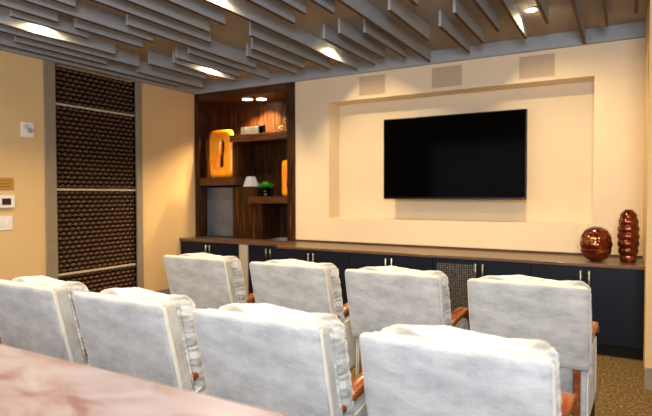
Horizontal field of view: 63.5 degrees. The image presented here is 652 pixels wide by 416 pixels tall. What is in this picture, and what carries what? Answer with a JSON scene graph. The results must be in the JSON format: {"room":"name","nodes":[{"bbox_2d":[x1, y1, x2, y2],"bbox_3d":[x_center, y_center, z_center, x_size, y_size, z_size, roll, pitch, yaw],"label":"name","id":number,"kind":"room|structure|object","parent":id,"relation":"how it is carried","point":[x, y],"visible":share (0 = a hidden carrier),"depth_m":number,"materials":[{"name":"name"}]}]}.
{"room":"home theater","nodes":[
{"label":"home theater","id":0,"kind":"room"},
{"bbox_2d":[0,50,221,290],"bbox_3d":[-4.008,-0.221,5.004,0.200,3.210,8.800,1,2,30],"label":"wall","id":1,"kind":"structure","parent":0,"point":[168,125],"depth_m":7.11,"materials":[{"name":"paint"}]},
{"bbox_2d":[0,216,12,229],"bbox_3d":[-3.491,0.163,5.704,0.014,0.156,0.190,1,2,30],"label":"light switch","id":2,"kind":"object","parent":1,"relation":"attached to","point":[6,222],"visible":1,"depth_m":5.72,"materials":[{"name":"white plastic"}]},
{"bbox_2d":[0,178,13,189],"bbox_3d":[-3.488,-0.264,5.702,0.012,0.130,0.210,1,2,30],"label":"wall plaque","id":3,"kind":"object","parent":1,"relation":"attached to","point":[5,183],"visible":1,"depth_m":5.73,"materials":[{"name":"gold metal"}]},
{"bbox_2d":[0,195,14,207],"bbox_3d":[-3.475,-0.068,5.712,0.028,0.136,0.190,1,2,30],"label":"thermostat","id":4,"kind":"object","parent":1,"relation":"attached to","point":[6,201],"visible":1,"depth_m":5.71,"materials":[{"name":"white plastic"}]},
{"bbox_2d":[21,122,33,137],"bbox_3d":[-3.342,-0.878,5.907,0.049,0.170,0.144,1,2,30],"label":"fire alarm strobe","id":5,"kind":"object","parent":1,"relation":"attached to","point":[27,128],"visible":1,"depth_m":5.90,"materials":[{"name":"white plastic"}]},
{"bbox_2d":[43,60,143,288],"bbox_3d":[-2.965,-0.195,6.751,0.165,3.060,1.406,1,2,30],"label":"trim","id":6,"kind":"structure","parent":1,"relation":"attached to","point":[49,100],"depth_m":6.19,"materials":[{"name":"beige paint"}]},
{"bbox_2d":[55,66,135,292],"bbox_3d":[-2.957,-0.200,6.766,0.104,3.026,1.163,1,2,30],"label":"screen","id":7,"kind":"object","parent":1,"relation":"attached to","point":[94,115],"visible":0.83,"depth_m":6.73,"materials":[{"name":"wicker"}]},
{"bbox_2d":[0,45,195,93],"bbox_3d":[-4.005,-1.744,4.701,0.070,0.150,7.950,1,2,30],"label":"trim","id":8,"kind":"structure","parent":1,"relation":"attached to","point":[183,88],"depth_m":6.63,"materials":[{"name":"paint"}]},
{"bbox_2d":[154,288,170,294],"bbox_3d":[-4.102,1.334,4.657,0.014,0.120,7.630,1,2,30],"label":"baseboard","id":9,"kind":"structure","parent":1,"relation":"attached to","point":[164,291],"depth_m":7.71,"materials":[{"name":"beige paint"}]},
{"bbox_2d":[0,0,647,82],"bbox_3d":[-0.303,-1.831,2.965,8.700,0.100,9.000,1,2,30],"label":"ceiling","id":10,"kind":"structure","parent":0,"point":[235,34],"depth_m":5.22,"materials":[{"name":"paint"}]},
{"bbox_2d":[0,0,57,22],"bbox_3d":[-2.725,-1.734,4.231,0.028,0.150,1.200,1,2,30],"label":"ceiling baffle","id":11,"kind":"object","parent":10,"relation":"attached to","point":[17,5],"depth_m":4.54,"materials":[{"name":"wood"}]},
{"bbox_2d":[10,9,87,38],"bbox_3d":[-2.565,-1.753,4.917,0.028,0.150,0.750,1,2,30],"label":"ceiling baffle","id":12,"kind":"object","parent":10,"relation":"attached to","point":[65,24],"depth_m":4.96,"materials":[{"name":"fabric"}]},
{"bbox_2d":[0,7,115,54],"bbox_3d":[-2.895,-1.752,4.903,0.028,0.150,2.200,1,2,30],"label":"ceiling baffle","id":13,"kind":"object","parent":10,"relation":"attached to","point":[94,42],"depth_m":5.27,"materials":[{"name":"wood"}]},
{"bbox_2d":[14,36,106,64],"bbox_3d":[-2.899,-1.776,5.826,0.028,0.150,1.080,1,2,30],"label":"ceiling baffle","id":14,"kind":"object","parent":10,"relation":"attached to","point":[20,40],"depth_m":5.76,"materials":[{"name":"wood"}]},
{"bbox_2d":[51,0,75,7],"bbox_3d":[-2.347,-1.727,3.925,0.028,0.150,1.040,1,2,30],"label":"ceiling baffle","id":15,"kind":"object","parent":10,"relation":"attached to","point":[71,3],"depth_m":4.32,"materials":[{"name":"wood"}]},
{"bbox_2d":[0,25,138,66],"bbox_3d":[-2.840,-1.767,5.464,0.028,0.150,2.230,1,2,30],"label":"ceiling baffle","id":16,"kind":"object","parent":10,"relation":"attached to","point":[124,57],"depth_m":5.70,"materials":[{"name":"fabric"}]},
{"bbox_2d":[20,0,153,41],"bbox_3d":[-2.228,-1.744,4.558,0.028,0.150,1.860,1,2,30],"label":"ceiling baffle","id":17,"kind":"object","parent":10,"relation":"attached to","point":[83,11],"depth_m":4.78,"materials":[{"name":"wood"}]},
{"bbox_2d":[0,32,179,86],"bbox_3d":[-2.880,-1.789,6.304,0.028,0.150,3.050,1,2,30],"label":"ceiling baffle","id":18,"kind":"object","parent":10,"relation":"attached to","point":[7,40],"depth_m":6.33,"materials":[{"name":"wood"}]},
{"bbox_2d":[74,18,142,47],"bbox_3d":[-2.146,-1.762,5.248,0.028,0.150,0.780,1,2,30],"label":"ceiling baffle","id":19,"kind":"object","parent":10,"relation":"attached to","point":[79,24],"depth_m":5.20,"materials":[{"name":"wood"}]},
{"bbox_2d":[90,0,210,42],"bbox_3d":[-1.732,-1.742,4.460,0.028,0.150,2.180,1,2,30],"label":"ceiling baffle","id":20,"kind":"object","parent":10,"relation":"attached to","point":[120,5],"depth_m":4.77,"materials":[{"name":"wood"}]},
{"bbox_2d":[123,0,209,32],"bbox_3d":[-1.549,-1.739,4.316,0.028,0.150,1.710,1,2,30],"label":"ceiling baffle","id":21,"kind":"object","parent":10,"relation":"attached to","point":[161,7],"depth_m":4.67,"materials":[{"name":"wood"}]},
{"bbox_2d":[136,61,203,88],"bbox_3d":[-2.107,-1.815,7.216,0.028,0.150,1.200,1,2,30],"label":"ceiling baffle","id":22,"kind":"object","parent":10,"relation":"attached to","point":[144,68],"depth_m":7.14,"materials":[{"name":"wood"}]},
{"bbox_2d":[148,51,205,79],"bbox_3d":[-1.873,-1.801,6.697,0.028,0.150,0.970,1,2,30],"label":"ceiling baffle","id":23,"kind":"object","parent":10,"relation":"attached to","point":[154,59],"depth_m":6.55,"materials":[{"name":"fabric"}]},
{"bbox_2d":[126,14,255,68],"bbox_3d":[-1.350,-1.776,5.675,0.028,0.150,1.930,1,2,30],"label":"ceiling baffle","id":24,"kind":"object","parent":10,"relation":"attached to","point":[215,48],"depth_m":5.56,"materials":[{"name":"fabric"}]},
{"bbox_2d":[164,0,225,24],"bbox_3d":[-1.306,-1.736,4.177,0.028,0.150,1.510,1,2,30],"label":"ceiling baffle","id":25,"kind":"object","parent":10,"relation":"attached to","point":[207,10],"depth_m":4.58,"materials":[{"name":"fabric"}]},
{"bbox_2d":[173,51,234,80],"bbox_3d":[-1.536,-1.803,6.724,0.028,0.150,1.110,1,2,30],"label":"ceiling baffle","id":26,"kind":"object","parent":10,"relation":"attached to","point":[175,61],"depth_m":6.64,"materials":[{"name":"wood"}]},
{"bbox_2d":[175,45,239,76],"bbox_3d":[-1.431,-1.797,6.503,0.028,0.150,1.130,1,2,30],"label":"ceiling baffle","id":27,"kind":"object","parent":10,"relation":"attached to","point":[181,53],"depth_m":6.37,"materials":[{"name":"wood"}]},
{"bbox_2d":[188,47,268,78],"bbox_3d":[-1.147,-1.796,6.457,0.028,0.150,1.490,1,2,30],"label":"ceiling baffle","id":28,"kind":"object","parent":10,"relation":"attached to","point":[261,71],"depth_m":6.44,"materials":[{"name":"wood"}]},
{"bbox_2d":[246,0,294,23],"bbox_3d":[-0.640,-1.738,4.195,0.028,0.150,1.400,1,2,30],"label":"ceiling baffle","id":29,"kind":"object","parent":10,"relation":"attached to","point":[274,7],"depth_m":4.56,"materials":[{"name":"wood"}]},
{"bbox_2d":[246,43,296,73],"bbox_3d":[-0.641,-1.796,6.376,0.028,0.150,1.010,1,2,30],"label":"ceiling baffle","id":30,"kind":"object","parent":10,"relation":"attached to","point":[250,53],"depth_m":6.29,"materials":[{"name":"wood"}]},
{"bbox_2d":[251,37,304,68],"bbox_3d":[-0.535,-1.788,6.097,0.028,0.150,1.050,1,2,30],"label":"ceiling baffle","id":31,"kind":"object","parent":10,"relation":"attached to","point":[261,47],"depth_m":6.03,"materials":[{"name":"wood"}]},
{"bbox_2d":[204,0,357,69],"bbox_3d":[-0.597,-1.756,4.856,0.028,0.150,3.990,1,2,30],"label":"ceiling baffle","id":32,"kind":"object","parent":10,"relation":"attached to","point":[243,9],"depth_m":5.16,"materials":[{"name":"fabric"}]},
{"bbox_2d":[249,21,329,68],"bbox_3d":[-0.353,-1.782,5.850,0.028,0.150,1.580,1,2,30],"label":"ceiling baffle","id":33,"kind":"object","parent":10,"relation":"attached to","point":[256,31],"depth_m":5.70,"materials":[{"name":"wood"}]},
{"bbox_2d":[278,0,305,14],"bbox_3d":[-0.513,-1.732,3.974,0.028,0.150,1.340,1,2,30],"label":"ceiling baffle","id":34,"kind":"object","parent":10,"relation":"attached to","point":[299,6],"depth_m":4.43,"materials":[{"name":"wood"}]},
{"bbox_2d":[309,0,334,13],"bbox_3d":[-0.245,-1.734,3.999,0.028,0.150,1.250,1,2,30],"label":"ceiling baffle","id":35,"kind":"object","parent":10,"relation":"attached to","point":[328,5],"depth_m":4.43,"materials":[{"name":"wood"}]},
{"bbox_2d":[323,24,374,64],"bbox_3d":[0.280,-1.783,5.811,0.028,0.150,1.220,1,2,30],"label":"ceiling baffle","id":36,"kind":"object","parent":10,"relation":"attached to","point":[330,35],"depth_m":5.68,"materials":[{"name":"fabric"}]},
{"bbox_2d":[338,18,385,58],"bbox_3d":[0.400,-1.777,5.576,0.028,0.150,1.110,1,2,30],"label":"ceiling baffle","id":37,"kind":"object","parent":10,"relation":"attached to","point":[348,31],"depth_m":5.48,"materials":[{"name":"wood"}]},
{"bbox_2d":[337,0,430,61],"bbox_3d":[0.365,-1.753,4.687,0.028,0.150,3.450,1,2,30],"label":"ceiling baffle","id":38,"kind":"object","parent":10,"relation":"attached to","point":[364,9],"depth_m":5.06,"materials":[{"name":"wood"}]},
{"bbox_2d":[363,18,406,58],"bbox_3d":[0.643,-1.777,5.559,0.028,0.150,1.100,1,2,30],"label":"ceiling baffle","id":39,"kind":"object","parent":10,"relation":"attached to","point":[369,29],"depth_m":5.47,"materials":[{"name":"wood"}]},
{"bbox_2d":[388,0,429,40],"bbox_3d":[0.787,-1.760,4.902,0.028,0.150,1.020,1,2,30],"label":"ceiling baffle","id":40,"kind":"object","parent":10,"relation":"attached to","point":[396,8],"depth_m":4.84,"materials":[{"name":"wood"}]},
{"bbox_2d":[408,0,417,5],"bbox_3d":[0.446,-1.730,3.819,0.028,0.150,1.220,1,2,30],"label":"ceiling baffle","id":41,"kind":"object","parent":10,"relation":"attached to","point":[414,2],"depth_m":4.29,"materials":[{"name":"wood"}]},
{"bbox_2d":[438,10,469,52],"bbox_3d":[1.319,-1.773,5.352,0.028,0.150,1.050,1,2,30],"label":"ceiling baffle","id":42,"kind":"object","parent":10,"relation":"attached to","point":[446,25],"depth_m":5.27,"materials":[{"name":"wood"}]},
{"bbox_2d":[453,0,483,42],"bbox_3d":[1.360,-1.763,4.979,0.028,0.150,1.040,1,2,30],"label":"ceiling baffle","id":43,"kind":"object","parent":10,"relation":"attached to","point":[460,11],"depth_m":4.89,"materials":[{"name":"fabric"}]},
{"bbox_2d":[472,0,499,31],"bbox_3d":[1.165,-1.742,4.192,0.028,0.150,1.980,1,2,30],"label":"ceiling baffle","id":44,"kind":"object","parent":10,"relation":"attached to","point":[485,7],"depth_m":4.67,"materials":[{"name":"wood"}]},
{"bbox_2d":[499,0,526,38],"bbox_3d":[1.399,-1.743,4.220,0.028,0.150,2.460,1,2,30],"label":"ceiling baffle","id":45,"kind":"object","parent":10,"relation":"attached to","point":[510,7],"depth_m":4.76,"materials":[{"name":"wood"}]},
{"bbox_2d":[524,7,538,11],"bbox_3d":[1.895,-1.825,4.856,0.132,0.022,0.132,1,2,30],"label":"recessed light","id":46,"kind":"object","parent":10,"relation":"in","point":[529,9],"visible":0.97,"depth_m":4.84,"materials":[{"name":"grey"}]},
{"bbox_2d":[535,0,548,23],"bbox_3d":[1.641,-1.742,4.139,0.028,0.150,1.560,1,2,30],"label":"ceiling baffle","id":47,"kind":"object","parent":10,"relation":"attached to","point":[543,7],"depth_m":4.56,"materials":[{"name":"wood"}]},
{"bbox_2d":[570,0,585,43],"bbox_3d":[1.980,-1.745,4.229,0.028,0.150,2.850,1,2,30],"label":"ceiling baffle","id":48,"kind":"object","parent":10,"relation":"attached to","point":[576,7],"depth_m":4.81,"materials":[{"name":"wood"}]},
{"bbox_2d":[602,0,608,26],"bbox_3d":[2.166,-1.742,4.111,0.028,0.150,1.830,1,2,30],"label":"ceiling baffle","id":49,"kind":"object","parent":10,"relation":"attached to","point":[604,2],"depth_m":4.60,"materials":[{"name":"wood"}]},
{"bbox_2d":[634,0,638,12],"bbox_3d":[2.242,-1.733,3.780,0.028,0.150,1.730,1,2,30],"label":"ceiling baffle","id":50,"kind":"object","parent":10,"relation":"attached to","point":[636,1],"depth_m":4.38,"materials":[{"name":"wood"}]},
{"bbox_2d":[0,302,651,415],"bbox_3d":[-0.345,1.480,2.966,8.700,0.100,8.800,1,2,30],"label":"floor","id":51,"kind":"structure","parent":0,"point":[620,391],"depth_m":4.07,"materials":[{"name":"carpet"}]},
{"bbox_2d":[0,276,89,365],"bbox_3d":[-1.428,0.902,3.061,0.634,1.065,0.739,1,2,30],"label":"armchair","id":52,"kind":"object","parent":51,"relation":"on","point":[38,314],"visible":0.41,"depth_m":2.72,"materials":[{"name":"fabric"}]},
{"bbox_2d":[73,287,207,394],"bbox_3d":[-0.767,0.910,2.685,0.634,1.065,0.739,1,2,30],"label":"armchair","id":53,"kind":"object","parent":51,"relation":"on","point":[137,332],"visible":0.66,"depth_m":2.37,"materials":[{"name":"fabric"}]},
{"bbox_2d":[0,344,289,415],"bbox_3d":[-2.297,0.932,2.102,5.550,1.050,0.475,1,2,30],"label":"countertop","id":54,"kind":"structure","parent":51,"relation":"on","point":[31,383],"depth_m":1.20,"materials":[{"name":"stone"}]},
{"bbox_2d":[163,252,254,308],"bbox_3d":[-0.805,0.870,4.202,0.634,1.065,0.739,1,2,30],"label":"armchair","id":55,"kind":"object","parent":51,"relation":"on","point":[212,281],"visible":0.42,"depth_m":3.89,"materials":[{"name":"fabric"}]},
{"bbox_2d":[179,252,247,303],"bbox_3d":[-0.867,0.639,4.088,0.606,0.596,0.266,1,2,30],"label":"cushion","id":56,"kind":"object","parent":55,"relation":"on","point":[238,290],"depth_m":3.89,"materials":[{"name":"fabric"}]},
{"bbox_2d":[181,241,238,258],"bbox_3d":[-1.634,0.902,7.835,1.128,0.804,0.383,1,2,30],"label":"base cabinet","id":57,"kind":"object","parent":51,"relation":"on","point":[222,249],"visible":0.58,"depth_m":7.66,"materials":[{"name":"laminate"}]},
{"bbox_2d":[179,236,299,245],"bbox_3d":[-1.247,0.482,7.615,2.029,0.044,0.365,1,2,30],"label":"countertop","id":58,"kind":"structure","parent":57,"relation":"on","point":[195,238],"depth_m":7.50,"materials":[{"name":"brown wood"}]},
{"bbox_2d":[239,244,248,294],"bbox_3d":[-1.070,0.909,7.522,0.150,0.804,0.352,1,2,30],"label":"post","id":59,"kind":"object","parent":51,"relation":"on","point":[243,249],"visible":0.23,"depth_m":7.35,"materials":[{"name":"beige"}]},
{"bbox_2d":[248,245,277,301],"bbox_3d":[-0.691,0.914,7.298,0.718,0.804,0.383,1,2,30],"label":"base cabinet","id":60,"kind":"object","parent":51,"relation":"on","point":[257,253],"visible":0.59,"depth_m":7.24,"materials":[{"name":"laminate"}]},
{"bbox_2d":[192,303,367,415],"bbox_3d":[-0.102,0.919,2.307,0.634,1.065,0.739,1,2,30],"label":"armchair","id":61,"kind":"object","parent":51,"relation":"on","point":[266,356],"visible":0.9,"depth_m":2.00,"materials":[{"name":"fabric"}]},
{"bbox_2d":[249,259,356,369],"bbox_3d":[-0.089,0.879,3.795,0.634,1.065,0.739,1,2,30],"label":"armchair","id":62,"kind":"object","parent":51,"relation":"on","point":[294,284],"visible":0.4,"depth_m":3.49,"materials":[{"name":"fabric"}]},
{"bbox_2d":[265,259,346,338],"bbox_3d":[-0.152,0.648,3.680,0.606,0.596,0.266,1,2,30],"label":"cushion","id":63,"kind":"object","parent":62,"relation":"on","point":[338,309],"depth_m":3.50,"materials":[{"name":"fabric"}]},
{"bbox_2d":[277,248,349,316],"bbox_3d":[-0.009,0.919,6.708,1.028,0.822,0.733,1,2,30],"label":"base cabinet","id":64,"kind":"object","parent":51,"relation":"on","point":[341,260],"visible":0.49,"depth_m":6.31,"materials":[{"name":"laminate"}]},
{"bbox_2d":[276,242,644,269],"bbox_3d":[1.279,0.508,5.976,3.984,0.032,0.715,1,2,30],"label":"countertop","id":65,"kind":"structure","parent":64,"relation":"on","point":[482,255],"depth_m":5.66,"materials":[{"name":"brown wood"}]},
{"bbox_2d":[580,226,612,261],"bbox_3d":[2.595,0.345,5.059,0.285,0.335,0.282,1,2,30],"label":"round vase","id":66,"kind":"object","parent":65,"relation":"on","point":[596,244],"visible":1,"depth_m":4.96,"materials":[{"name":"brown ceramic"}]},
{"bbox_2d":[617,210,639,262],"bbox_3d":[2.847,0.265,4.959,0.187,0.500,0.187,1,2,30],"label":"vase","id":67,"kind":"object","parent":65,"relation":"on","point":[628,236],"visible":1,"depth_m":4.89,"materials":[{"name":"brown ceramic"}]},
{"bbox_2d":[350,253,432,270],"bbox_3d":[0.875,0.931,6.205,1.003,0.822,0.733,1,2,30],"label":"base cabinet","id":68,"kind":"object","parent":51,"relation":"on","point":[357,260],"visible":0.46,"depth_m":5.90,"materials":[{"name":"laminate"}]},
{"bbox_2d":[345,266,468,376],"bbox_3d":[0.554,0.888,3.429,0.634,1.065,0.739,1,2,30],"label":"armchair","id":69,"kind":"object","parent":51,"relation":"on","point":[380,297],"visible":0.56,"depth_m":3.14,"materials":[{"name":"fabric"}]},
{"bbox_2d":[360,266,451,325],"bbox_3d":[0.491,0.656,3.314,0.606,0.596,0.266,1,2,30],"label":"cushion","id":70,"kind":"object","parent":69,"relation":"on","point":[446,303],"depth_m":3.13,"materials":[{"name":"fabric"}]},
{"bbox_2d":[359,324,576,415],"bbox_3d":[0.549,0.927,1.936,0.634,1.065,0.739,1,2,30],"label":"armchair","id":71,"kind":"object","parent":51,"relation":"on","point":[408,370],"visible":1,"depth_m":1.64,"materials":[{"name":"fabric"}]},
{"bbox_2d":[433,258,530,330],"bbox_3d":[1.744,0.942,5.711,0.993,0.822,0.733,1,2,30],"label":"base cabinet","id":72,"kind":"object","parent":51,"relation":"on","point":[458,272],"visible":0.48,"depth_m":5.50,"materials":[{"name":"laminate"}]},
{"bbox_2d":[467,275,598,415],"bbox_3d":[1.212,0.896,3.054,0.634,1.065,0.739,1,2,30],"label":"armchair","id":73,"kind":"object","parent":51,"relation":"on","point":[556,313],"visible":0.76,"depth_m":2.74,"materials":[{"name":"fabric"}]},
{"bbox_2d":[478,275,592,380],"bbox_3d":[1.150,0.665,2.940,0.606,0.596,0.266,1,2,30],"label":"cushion","id":74,"kind":"object","parent":73,"relation":"on","point":[569,370],"depth_m":2.75,"materials":[{"name":"fabric"}]},
{"bbox_2d":[531,264,643,359],"bbox_3d":[2.591,0.953,5.229,0.951,0.822,0.733,1,2,30],"label":"base cabinet","id":75,"kind":"object","parent":51,"relation":"on","point":[617,302],"visible":0.52,"depth_m":4.83,"materials":[{"name":"laminate"}]},
{"bbox_2d":[222,37,645,258],"bbox_3d":[0.758,-0.287,7.094,6.415,3.210,0.750,1,2,30],"label":"wall","id":76,"kind":"structure","parent":0,"point":[585,122],"depth_m":6.11,"materials":[{"name":"paint"}]},
{"bbox_2d":[194,82,295,240],"bbox_3d":[-1.107,-0.657,8.008,1.858,2.210,0.550,1,2,30],"label":"bookcase","id":77,"kind":"object","parent":76,"relation":"attached to","point":[260,156],"visible":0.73,"depth_m":8.05,"materials":[{"name":"brown wood"}]},
{"bbox_2d":[207,187,232,236],"bbox_3d":[-1.647,0.060,8.217,0.530,0.763,0.025,1,2,30],"label":"glass panel","id":78,"kind":"object","parent":77,"relation":"in","point":[219,199],"visible":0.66,"depth_m":8.21,"materials":[{"name":"grey glass"}]},
{"bbox_2d":[209,130,233,177],"bbox_3d":[-1.618,-0.834,8.138,0.485,0.735,0.087,1,2,30],"label":"glass sculpture","id":79,"kind":"object","parent":77,"relation":"on","point":[217,137],"visible":0.94,"depth_m":8.12,"materials":[{"name":"orange glass"}]},
{"bbox_2d":[241,127,246,133],"bbox_3d":[-1.224,-1.147,7.881,0.104,0.115,0.042,1,2,34],"label":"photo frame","id":80,"kind":"object","parent":77,"relation":"on","point":[244,129],"visible":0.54,"depth_m":7.85,"materials":[{"name":"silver metal"}]},
{"bbox_2d":[247,127,251,133],"bbox_3d":[-1.129,-1.146,7.827,0.104,0.115,0.042,1,2,30],"label":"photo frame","id":81,"kind":"object","parent":77,"relation":"on","point":[249,129],"visible":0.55,"depth_m":7.81,"materials":[{"name":"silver metal"}]},
{"bbox_2d":[243,177,258,186],"bbox_3d":[-1.130,-0.398,7.965,0.268,0.152,0.234,1,2,30],"label":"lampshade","id":82,"kind":"object","parent":77,"relation":"on","point":[250,181],"visible":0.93,"depth_m":7.88,"materials":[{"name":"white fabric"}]},
{"bbox_2d":[252,126,258,133],"bbox_3d":[-1.034,-1.145,7.773,0.104,0.115,0.042,1,2,25],"label":"photo frame","id":83,"kind":"object","parent":77,"relation":"on","point":[255,129],"visible":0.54,"depth_m":7.75,"materials":[{"name":"silver metal"}]},
{"bbox_2d":[259,125,264,132],"bbox_3d":[-0.938,-1.149,7.718,0.090,0.125,0.042,1,2,30],"label":"photo frame","id":84,"kind":"object","parent":77,"relation":"on","point":[261,127],"visible":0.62,"depth_m":7.70,"materials":[{"name":"black"}]},
{"bbox_2d":[257,182,273,195],"bbox_3d":[-0.890,-0.288,7.793,0.262,0.230,0.256,0,2,-7],"label":"potted plant","id":85,"kind":"object","parent":77,"relation":"on","point":[266,187],"visible":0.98,"depth_m":7.73,"materials":[{"name":"green plant"}]},
{"bbox_2d":[276,117,285,131],"bbox_3d":[-0.636,-1.195,7.592,0.162,0.223,0.070,1,2,30],"label":"ornament","id":86,"kind":"object","parent":77,"relation":"on","point":[280,129],"visible":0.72,"depth_m":7.58,"materials":[{"name":"gold metal"}]},
{"bbox_2d":[282,160,286,195],"bbox_3d":[-0.550,-0.429,7.588,0.200,0.520,0.058,1,2,30],"label":"glass sculpture","id":87,"kind":"object","parent":77,"relation":"on","point":[284,162],"visible":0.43,"depth_m":7.59,"materials":[{"name":"orange glass"}]},
{"bbox_2d":[358,73,385,96],"bbox_3d":[0.587,-1.567,6.719,0.380,0.256,0.009,1,2,30],"label":"speaker","id":88,"kind":"object","parent":76,"relation":"in","point":[369,85],"visible":1,"depth_m":6.72,"materials":[{"name":"fabric"}]},
{"bbox_2d":[193,21,645,94],"bbox_3d":[0.557,-1.807,6.706,6.015,0.150,0.050,1,2,30],"label":"trim","id":89,"kind":"structure","parent":76,"relation":"attached to","point":[635,30],"depth_m":6.15,"materials":[{"name":"paint"}]},
{"bbox_2d":[431,64,462,88],"bbox_3d":[1.430,-1.556,6.239,0.380,0.256,0.009,1,2,30],"label":"speaker","id":90,"kind":"object","parent":76,"relation":"in","point":[450,75],"visible":1,"depth_m":6.24,"materials":[{"name":"fabric"}]},
{"bbox_2d":[384,109,527,198],"bbox_3d":[1.546,-0.610,6.375,1.714,1.004,0.304,1,2,30],"label":"television","id":91,"kind":"object","parent":76,"relation":"attached to","point":[478,155],"visible":1,"depth_m":6.20,"materials":[{"name":"black"}]},
{"bbox_2d":[295,239,642,257],"bbox_3d":[1.379,0.471,6.321,4.155,0.022,0.016,1,2,30],"label":"trim","id":92,"kind":"structure","parent":76,"relation":"attached to","point":[486,249],"depth_m":6.22,"materials":[{"name":"brown wood"}]},
{"bbox_2d":[518,52,555,79],"bbox_3d":[2.299,-1.545,5.745,0.380,0.256,0.009,1,2,30],"label":"speaker","id":93,"kind":"object","parent":76,"relation":"in","point":[539,65],"visible":1,"depth_m":5.74,"materials":[{"name":"fabric"}]},
{"bbox_2d":[643,0,651,367],"bbox_3d":[1.846,-0.137,1.328,1.607,3.210,8.200,1,2,30],"label":"wall","id":94,"kind":"structure","parent":0,"point":[647,198],"depth_m":4.03,"materials":[{"name":"paint"}]},
{"bbox_2d":[644,368,651,390],"bbox_3d":[3.080,1.318,3.684,1.461,0.170,0.015,1,2,30],"label":"baseboard","id":95,"kind":"structure","parent":94,"relation":"attached to","point":[647,371],"depth_m":4.03,"materials":[{"name":"beige paint"}]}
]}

